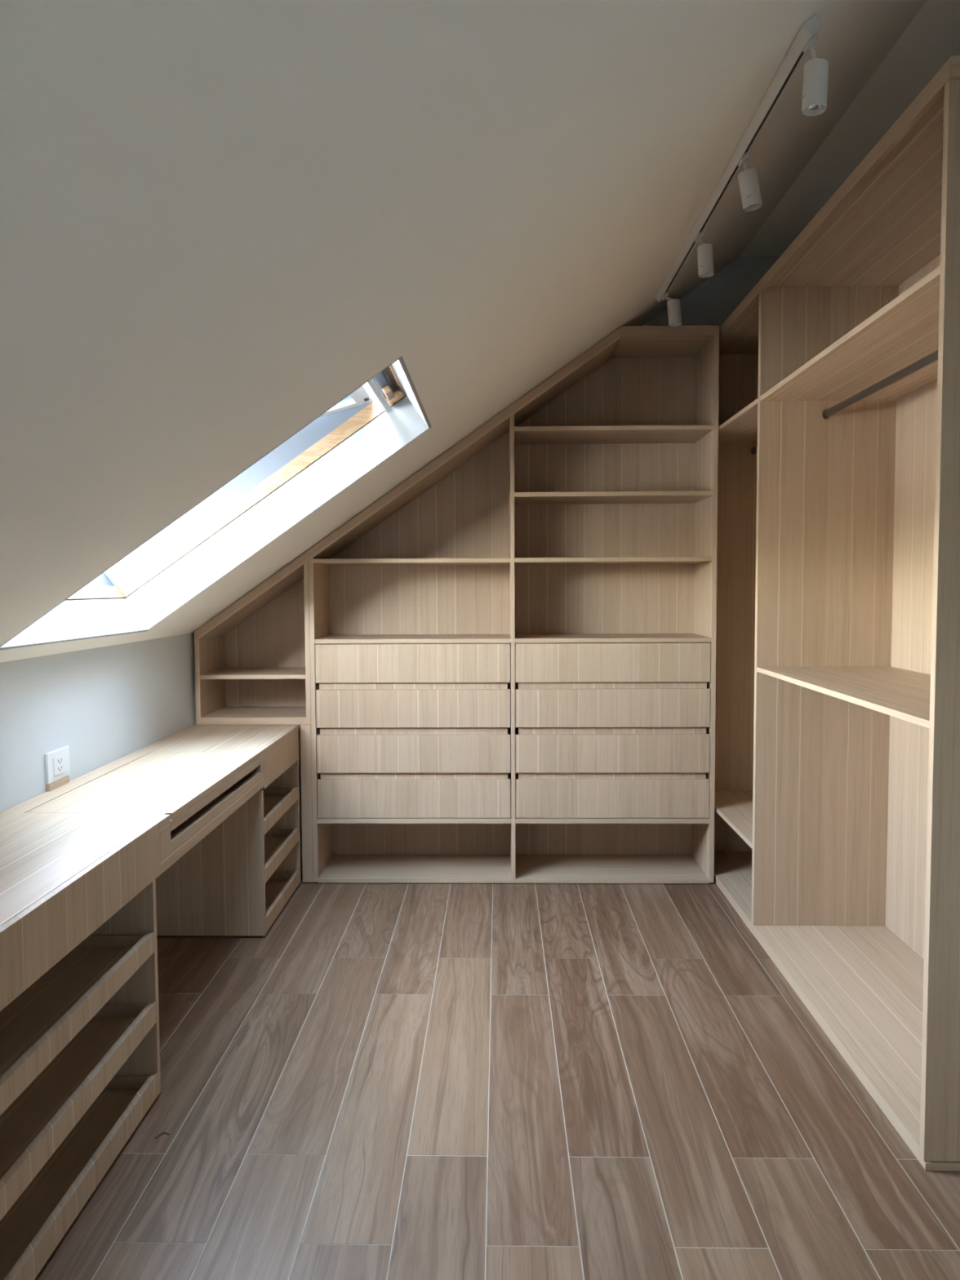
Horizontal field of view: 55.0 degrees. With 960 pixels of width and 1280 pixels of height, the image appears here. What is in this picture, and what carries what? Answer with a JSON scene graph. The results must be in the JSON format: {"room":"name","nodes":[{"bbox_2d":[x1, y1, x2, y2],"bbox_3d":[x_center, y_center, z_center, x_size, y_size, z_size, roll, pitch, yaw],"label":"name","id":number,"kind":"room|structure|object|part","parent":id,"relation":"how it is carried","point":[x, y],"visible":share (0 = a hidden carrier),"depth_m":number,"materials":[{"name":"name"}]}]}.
{"room":"walk-in closet","nodes":[
{"label":"walk-in closet","id":0,"kind":"room"},
{"bbox_2d":[0,632,195,812],"bbox_3d":[-1.481,0.749,1.561,0.170,1.238,6.670,0,3,1],"label":"wall","id":1,"kind":"structure","parent":0,"point":[108,704],"depth_m":3.22,"materials":[{"name":"paint"}]},
{"bbox_2d":[44,746,70,784],"bbox_3d":[-1.361,0.402,2.977,0.014,0.097,0.146,0,3,1],"label":"wall outlet","id":2,"kind":"object","parent":1,"relation":"attached to","point":[57,766],"visible":1,"depth_m":2.96,"materials":[{"name":"white plastic"}]},
{"bbox_2d":[0,0,959,662],"bbox_3d":[-0.011,-0.799,1.441,3.514,2.232,6.670,0,3,1],"label":"ceiling","id":3,"kind":"structure","parent":0,"point":[221,220],"depth_m":1.67,"materials":[{"name":"paint"}]},
{"bbox_2d":[0,355,431,649],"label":"window","id":4,"kind":"structure","parent":3,"relation":"attached to","point":[103,606],"depth_m":3.53,"materials":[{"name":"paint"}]},
{"bbox_3d":[-1.008,-0.730,2.999,1.187,0.380,1.051,0,3,1],"label":"sash frame","id":5,"kind":"part","parent":4,"relation":"part of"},
{"bbox_3d":[-0.359,-0.901,2.972,0.038,0.030,1.059,0,3,1],"label":"head plate","id":6,"kind":"part","parent":4,"relation":"part of","materials":[{"name":"metal"}]},
{"bbox_3d":[-0.352,-0.919,2.971,0.065,0.050,1.059,0,3,1],"label":"head panel","id":7,"kind":"part","parent":4,"relation":"part of","materials":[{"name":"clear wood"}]},
{"bbox_2d":[655,15,822,302],"bbox_3d":[0.769,-1.442,3.061,0.042,0.042,1.972,0,3,1],"label":"track","id":8,"kind":"object","parent":3,"relation":"attached to","point":[794,56],"visible":0.95,"depth_m":2.58,"materials":[{"name":"white metal"}]},
{"bbox_2d":[662,292,681,326],"bbox_3d":[0.828,-1.424,3.978,0.083,0.136,0.056,0,3,1],"label":"spotlight","id":9,"kind":"object","parent":8,"relation":"attached to","point":[673,304],"visible":1,"depth_m":3.96,"materials":[{"name":"white plastic"}]},
{"bbox_2d":[694,231,714,278],"bbox_3d":[0.806,-1.380,3.310,0.066,0.146,0.056,0,3,1],"label":"spotlight","id":10,"kind":"object","parent":8,"relation":"attached to","point":[704,251],"visible":1,"depth_m":3.29,"materials":[{"name":"white plastic"}]},
{"bbox_3d":[0.795,-1.427,3.307,0.028,0.031,0.016,0,3,1],"label":"arm","id":11,"kind":"part","parent":10,"relation":"part of"},
{"bbox_2d":[737,152,762,211],"bbox_3d":[0.793,-1.342,2.711,0.072,0.151,0.056,0,3,1],"label":"spotlight","id":12,"kind":"object","parent":8,"relation":"attached to","point":[748,179],"visible":1,"depth_m":2.69,"materials":[{"name":"white plastic"}]},
{"bbox_3d":[0.778,-1.389,2.709,0.020,0.030,0.016,0,3,1],"label":"arm","id":13,"kind":"part","parent":12,"relation":"part of"},
{"bbox_2d":[801,31,828,115],"bbox_3d":[0.773,-1.303,2.128,0.057,0.161,0.056,0,3,1],"label":"spotlight","id":14,"kind":"object","parent":8,"relation":"attached to","point":[815,70],"visible":1,"depth_m":2.11,"materials":[{"name":"white plastic"}]},
{"bbox_3d":[0.768,-1.349,2.125,0.023,0.042,0.016,0,3,1],"label":"arm","id":15,"kind":"part","parent":14,"relation":"part of"},
{"bbox_2d":[35,857,959,1279],"bbox_3d":[0.102,1.331,1.558,2.990,0.060,6.360,0,3,1],"label":"floor","id":16,"kind":"structure","parent":0,"point":[388,1081],"depth_m":2.45,"materials":[{"name":"wood"}]},
{"bbox_2d":[0,879,160,1279],"bbox_3d":[-1.137,0.987,1.863,0.495,0.604,1.318,0,3,1],"label":"base cabinet","id":17,"kind":"object","parent":16,"relation":"on","point":[80,1070],"visible":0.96,"depth_m":2.16,"materials":[{"name":"brown wood"}]},
{"bbox_2d":[0,946,132,1076],"bbox_3d":[-1.141,0.868,1.855,0.464,0.014,1.278,0,3,1],"label":"tray","id":18,"kind":"object","parent":17,"relation":"on","point":[29,1015],"depth_m":2.17,"materials":[{"name":"brown wood"}]},
{"bbox_2d":[0,1017,136,1179],"bbox_3d":[-1.140,1.063,1.866,0.464,0.014,1.278,0,3,1],"label":"shelf","id":19,"kind":"object","parent":17,"relation":"on","point":[33,1109],"depth_m":2.15,"materials":[{"name":"brown wood"}]},
{"bbox_2d":[0,1090,138,1279],"bbox_3d":[-1.139,1.266,1.878,0.464,0.014,1.278,0,3,1],"label":"shelf","id":20,"kind":"object","parent":17,"relation":"on","point":[29,1212],"depth_m":2.14,"materials":[{"name":"brown wood"}]},
{"bbox_3d":[-0.899,0.851,1.849,0.018,0.055,1.279,0,3,1],"label":"rail","id":21,"kind":"part","parent":17,"relation":"part of","materials":[{"name":"brown wood"}]},
{"bbox_3d":[-0.898,1.045,1.860,0.018,0.057,1.279,0,3,1],"label":"rail","id":22,"kind":"part","parent":17,"relation":"part of","materials":[{"name":"brown wood"}]},
{"bbox_3d":[-0.897,1.245,1.872,0.018,0.062,1.279,0,3,1],"label":"rail","id":23,"kind":"part","parent":17,"relation":"part of","materials":[{"name":"brown wood"}]},
{"bbox_3d":[-1.120,0.945,2.510,0.487,0.594,0.020,0,3,1],"label":"panel","id":24,"kind":"part","parent":17,"relation":"part of","materials":[{"name":"brown wood"}]},
{"bbox_2d":[0,724,300,1011],"bbox_3d":[-1.118,0.555,2.928,0.498,0.158,3.536,0,3,1],"label":"countertop","id":25,"kind":"structure","parent":17,"relation":"on","point":[73,854],"depth_m":2.53,"materials":[{"name":"brown wood"}]},
{"bbox_2d":[45,775,69,791],"bbox_3d":[-1.362,0.462,2.978,0.012,0.023,0.136,0,3,1],"label":"wood shim","id":26,"kind":"object","parent":25,"relation":"on","point":[64,780],"visible":1,"depth_m":2.96,"materials":[{"name":"brown wood"}]},
{"bbox_3d":[-1.077,0.475,3.115,0.424,0.020,0.970,0,3,1],"label":"lid","id":27,"kind":"part","parent":25,"relation":"part of","materials":[{"name":"brown wood"}]},
{"bbox_2d":[194,550,311,724],"bbox_3d":[-1.051,-0.021,4.473,0.536,0.808,0.411,0,3,1],"label":"corner shelf","id":28,"kind":"object","parent":25,"relation":"on","point":[252,659],"visible":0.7,"depth_m":4.62,"materials":[{"name":"brown wood"}]},
{"bbox_3d":[-1.308,0.167,4.484,0.022,0.366,0.400,0,3,1],"label":"panel","id":29,"kind":"part","parent":28,"relation":"part of","materials":[{"name":"brown wood"}]},
{"bbox_3d":[-1.050,0.160,4.480,0.492,0.020,0.398,0,3,1],"label":"shelf","id":30,"kind":"part","parent":28,"relation":"part of","materials":[{"name":"brown wood"}]},
{"bbox_3d":[-1.050,0.366,4.491,0.536,0.034,0.400,0,3,1],"label":"panel","id":31,"kind":"part","parent":28,"relation":"part of","materials":[{"name":"brown wood"}]},
{"bbox_3d":[-1.047,-0.033,4.673,0.536,0.807,0.010,0,3,1],"label":"panel","id":32,"kind":"part","parent":28,"relation":"part of","materials":[{"name":"brown wood"}]},
{"bbox_3d":[-0.794,-0.013,4.464,0.022,0.724,0.400,0,3,1],"label":"panel","id":33,"kind":"part","parent":28,"relation":"part of","materials":[{"name":"brown wood"}]},
{"bbox_2d":[155,760,301,937],"bbox_3d":[-1.095,0.870,3.981,0.495,0.592,0.667,0,3,1],"label":"base cabinet","id":34,"kind":"object","parent":16,"relation":"on","point":[235,882],"visible":0.7,"depth_m":3.66,"materials":[{"name":"brown wood"}]},
{"bbox_3d":[-1.097,0.884,3.656,0.487,0.582,0.018,0,3,1],"label":"panel","id":35,"kind":"part","parent":34,"relation":"part of","materials":[{"name":"brown wood"}]},
{"bbox_2d":[263,795,285,817],"bbox_3d":[-1.099,0.745,3.972,0.464,0.014,0.627,0,3,1],"label":"tray","id":36,"kind":"object","parent":34,"relation":"on","point":[270,802],"depth_m":4.09,"materials":[{"name":"brown wood"}]},
{"bbox_2d":[264,836,287,864],"bbox_3d":[-1.098,0.940,3.984,0.464,0.014,0.627,0,3,1],"label":"tray","id":37,"kind":"object","parent":34,"relation":"on","point":[272,844],"depth_m":4.09,"materials":[{"name":"brown wood"}]},
{"bbox_2d":[265,880,288,912],"bbox_3d":[-1.097,1.142,3.995,0.464,0.014,0.627,0,3,1],"label":"tray","id":38,"kind":"object","parent":34,"relation":"on","point":[273,887],"depth_m":4.11,"materials":[{"name":"brown wood"}]},
{"bbox_3d":[-0.857,0.728,3.966,0.018,0.055,0.628,0,3,1],"label":"rail","id":39,"kind":"part","parent":34,"relation":"part of","materials":[{"name":"brown wood"}]},
{"bbox_3d":[-0.856,0.921,3.978,0.018,0.057,0.628,0,3,1],"label":"rail","id":40,"kind":"part","parent":34,"relation":"part of","materials":[{"name":"brown wood"}]},
{"bbox_3d":[-0.855,1.121,3.990,0.018,0.062,0.628,0,3,1],"label":"rail","id":41,"kind":"part","parent":34,"relation":"part of","materials":[{"name":"brown wood"}]},
{"bbox_3d":[-1.084,0.846,4.303,0.487,0.582,0.020,0,3,1],"label":"panel","id":42,"kind":"part","parent":34,"relation":"part of","materials":[{"name":"brown wood"}]},
{"bbox_2d":[300,324,719,884],"bbox_3d":[0.125,-0.146,4.442,1.922,2.555,0.411,0,3,1],"label":"tall cabinet","id":43,"kind":"object","parent":16,"relation":"on","point":[513,646],"visible":1,"depth_m":4.34,"materials":[{"name":"brown wood"}]},
{"bbox_3d":[-0.810,0.766,4.322,0.051,0.745,0.018,0,3,1],"label":"filler panel","id":44,"kind":"part","parent":43,"relation":"part of","materials":[{"name":"brown wood"}]},
{"bbox_3d":[-0.770,0.367,4.485,0.022,1.518,0.400,0,3,1],"label":"panel","id":45,"kind":"part","parent":43,"relation":"part of","materials":[{"name":"brown wood"}]},
{"bbox_3d":[-0.310,-0.376,4.434,0.906,0.020,0.398,0,3,1],"label":"shelf","id":46,"kind":"part","parent":43,"relation":"part of","materials":[{"name":"brown wood"}]},
{"bbox_3d":[-0.308,-0.006,4.455,0.906,0.020,0.398,0,3,1],"label":"shelf","id":47,"kind":"part","parent":43,"relation":"part of","materials":[{"name":"brown wood"}]},
{"bbox_3d":[-0.311,0.108,4.271,0.900,0.180,0.018,0,3,1],"label":"drawer","id":48,"kind":"part","parent":43,"relation":"part of","materials":[{"name":"brown wood"}]},
{"bbox_3d":[-0.310,0.318,4.283,0.900,0.177,0.018,0,3,1],"label":"drawer","id":49,"kind":"part","parent":43,"relation":"part of","materials":[{"name":"brown wood"}]},
{"bbox_3d":[-0.309,0.529,4.295,0.900,0.178,0.018,0,3,1],"label":"drawer","id":50,"kind":"part","parent":43,"relation":"part of","materials":[{"name":"brown wood"}]},
{"bbox_3d":[-0.308,0.739,4.307,0.900,0.180,0.018,0,3,1],"label":"drawer","id":51,"kind":"part","parent":43,"relation":"part of","materials":[{"name":"brown wood"}]},
{"bbox_3d":[-0.304,0.833,4.504,0.906,0.024,0.398,0,3,1],"label":"shelf","id":52,"kind":"part","parent":43,"relation":"part of","materials":[{"name":"brown wood"}]},
{"bbox_3d":[0.157,1.115,4.511,1.825,0.020,0.399,0,3,1],"label":"panel","id":53,"kind":"part","parent":43,"relation":"part of","materials":[{"name":"brown wood"}]},
{"bbox_3d":[0.618,0.830,4.485,0.900,0.024,0.398,0,3,1],"label":"shelf","id":54,"kind":"part","parent":43,"relation":"part of","materials":[{"name":"brown wood"}]},
{"bbox_3d":[0.614,0.736,4.289,0.894,0.180,0.018,0,3,1],"label":"drawer","id":55,"kind":"part","parent":43,"relation":"part of","materials":[{"name":"brown wood"}]},
{"bbox_3d":[0.613,0.525,4.276,0.894,0.178,0.018,0,3,1],"label":"drawer","id":56,"kind":"part","parent":43,"relation":"part of","materials":[{"name":"brown wood"}]},
{"bbox_3d":[0.614,-0.010,4.436,0.900,0.020,0.398,0,3,1],"label":"shelf","id":57,"kind":"part","parent":43,"relation":"part of","materials":[{"name":"brown wood"}]},
{"bbox_3d":[0.612,-0.379,4.415,0.900,0.020,0.398,0,3,1],"label":"shelf","id":58,"kind":"part","parent":43,"relation":"part of","materials":[{"name":"brown wood"}]},
{"bbox_3d":[0.612,0.314,4.264,0.894,0.177,0.018,0,3,1],"label":"drawer","id":59,"kind":"part","parent":43,"relation":"part of","materials":[{"name":"brown wood"}]},
{"bbox_3d":[0.611,0.104,4.252,0.894,0.180,0.018,0,3,1],"label":"drawer","id":60,"kind":"part","parent":43,"relation":"part of","materials":[{"name":"brown wood"}]},
{"bbox_3d":[0.611,-0.677,4.398,0.900,0.020,0.398,0,3,1],"label":"shelf","id":61,"kind":"part","parent":43,"relation":"part of","materials":[{"name":"brown wood"}]},
{"bbox_3d":[0.609,-0.972,4.380,0.900,0.020,0.398,0,3,1],"label":"shelf","id":62,"kind":"part","parent":43,"relation":"part of","materials":[{"name":"brown wood"}]},
{"bbox_3d":[0.858,-1.403,4.349,0.442,0.042,0.401,0,3,1],"label":"panel","id":63,"kind":"part","parent":43,"relation":"part of","materials":[{"name":"brown wood"}]},
{"bbox_3d":[1.074,-0.132,4.419,0.022,2.504,0.400,0,3,1],"label":"panel","id":64,"kind":"part","parent":43,"relation":"part of","materials":[{"name":"brown wood"}]},
{"bbox_2d":[713,55,959,1170],"bbox_3d":[1.345,-0.090,3.366,0.543,2.555,2.521,0,3,1],"label":"wardrobe","id":65,"kind":"object","parent":16,"relation":"on","point":[837,793],"visible":0.84,"depth_m":3.52,"materials":[{"name":"brown wood"}]},
{"bbox_2d":[714,790,752,848],"bbox_3d":[1.354,0.795,4.165,0.519,0.018,0.992,0,3,1],"label":"shelf","id":66,"kind":"object","parent":65,"relation":"attached to","point":[735,807],"depth_m":4.25,"materials":[{"name":"brown wood"}]},
{"bbox_3d":[1.359,-0.167,4.615,0.520,2.483,0.018,0,3,1],"label":"panel","id":67,"kind":"part","parent":65,"relation":"part of","materials":[{"name":"brown wood"}]},
{"bbox_2d":[718,398,757,442],"bbox_3d":[1.345,-0.958,4.063,0.519,0.019,0.992,0,3,1],"label":"shelf","id":68,"kind":"object","parent":65,"relation":"attached to","point":[742,427],"depth_m":4.13,"materials":[{"name":"brown wood"}]},
{"bbox_3d":[1.343,-0.907,4.066,0.017,0.028,0.986,0,3,1],"label":"hanging rail","id":69,"kind":"part","parent":65,"relation":"part of","materials":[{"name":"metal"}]},
{"bbox_3d":[1.341,1.155,3.455,0.520,0.020,2.488,0,3,1],"label":"panel","id":70,"kind":"part","parent":65,"relation":"part of","materials":[{"name":"brown wood"}]},
{"bbox_3d":[1.348,-1.345,3.297,0.524,0.020,2.512,0,3,1],"label":"panel","id":71,"kind":"part","parent":65,"relation":"part of","materials":[{"name":"brown wood"}]},
{"bbox_2d":[756,666,930,728],"bbox_3d":[1.326,0.155,2.876,0.519,0.018,1.448,0,3,1],"label":"shelf","id":72,"kind":"object","parent":65,"relation":"attached to","point":[903,693],"depth_m":2.95,"materials":[{"name":"brown wood"}]},
{"bbox_2d":[760,266,940,400],"bbox_3d":[1.321,-0.885,2.815,0.519,0.019,1.448,0,3,1],"label":"shelf","id":73,"kind":"object","parent":65,"relation":"attached to","point":[904,331],"depth_m":2.87,"materials":[{"name":"brown wood"}]},
{"bbox_3d":[1.312,-0.825,2.819,0.017,0.028,1.442,0,3,1],"label":"hanging rail","id":74,"kind":"part","parent":65,"relation":"part of","materials":[{"name":"metal"}]},
{"bbox_3d":[1.601,-0.085,3.377,0.012,2.505,2.488,0,3,1],"label":"panel","id":75,"kind":"part","parent":65,"relation":"part of","materials":[{"name":"brown wood"}]},
{"bbox_3d":[1.320,-0.004,2.129,0.542,2.490,0.024,0,3,1],"label":"panel","id":76,"kind":"part","parent":65,"relation":"part of","materials":[{"name":"brown wood"}]},
{"bbox_2d":[298,256,779,857],"bbox_3d":[0.159,-0.456,4.719,2.990,3.260,0.160,0,3,1],"label":"wall","id":77,"kind":"structure","parent":0,"point":[712,302],"depth_m":4.55,"materials":[{"name":"paint"}]}
]}

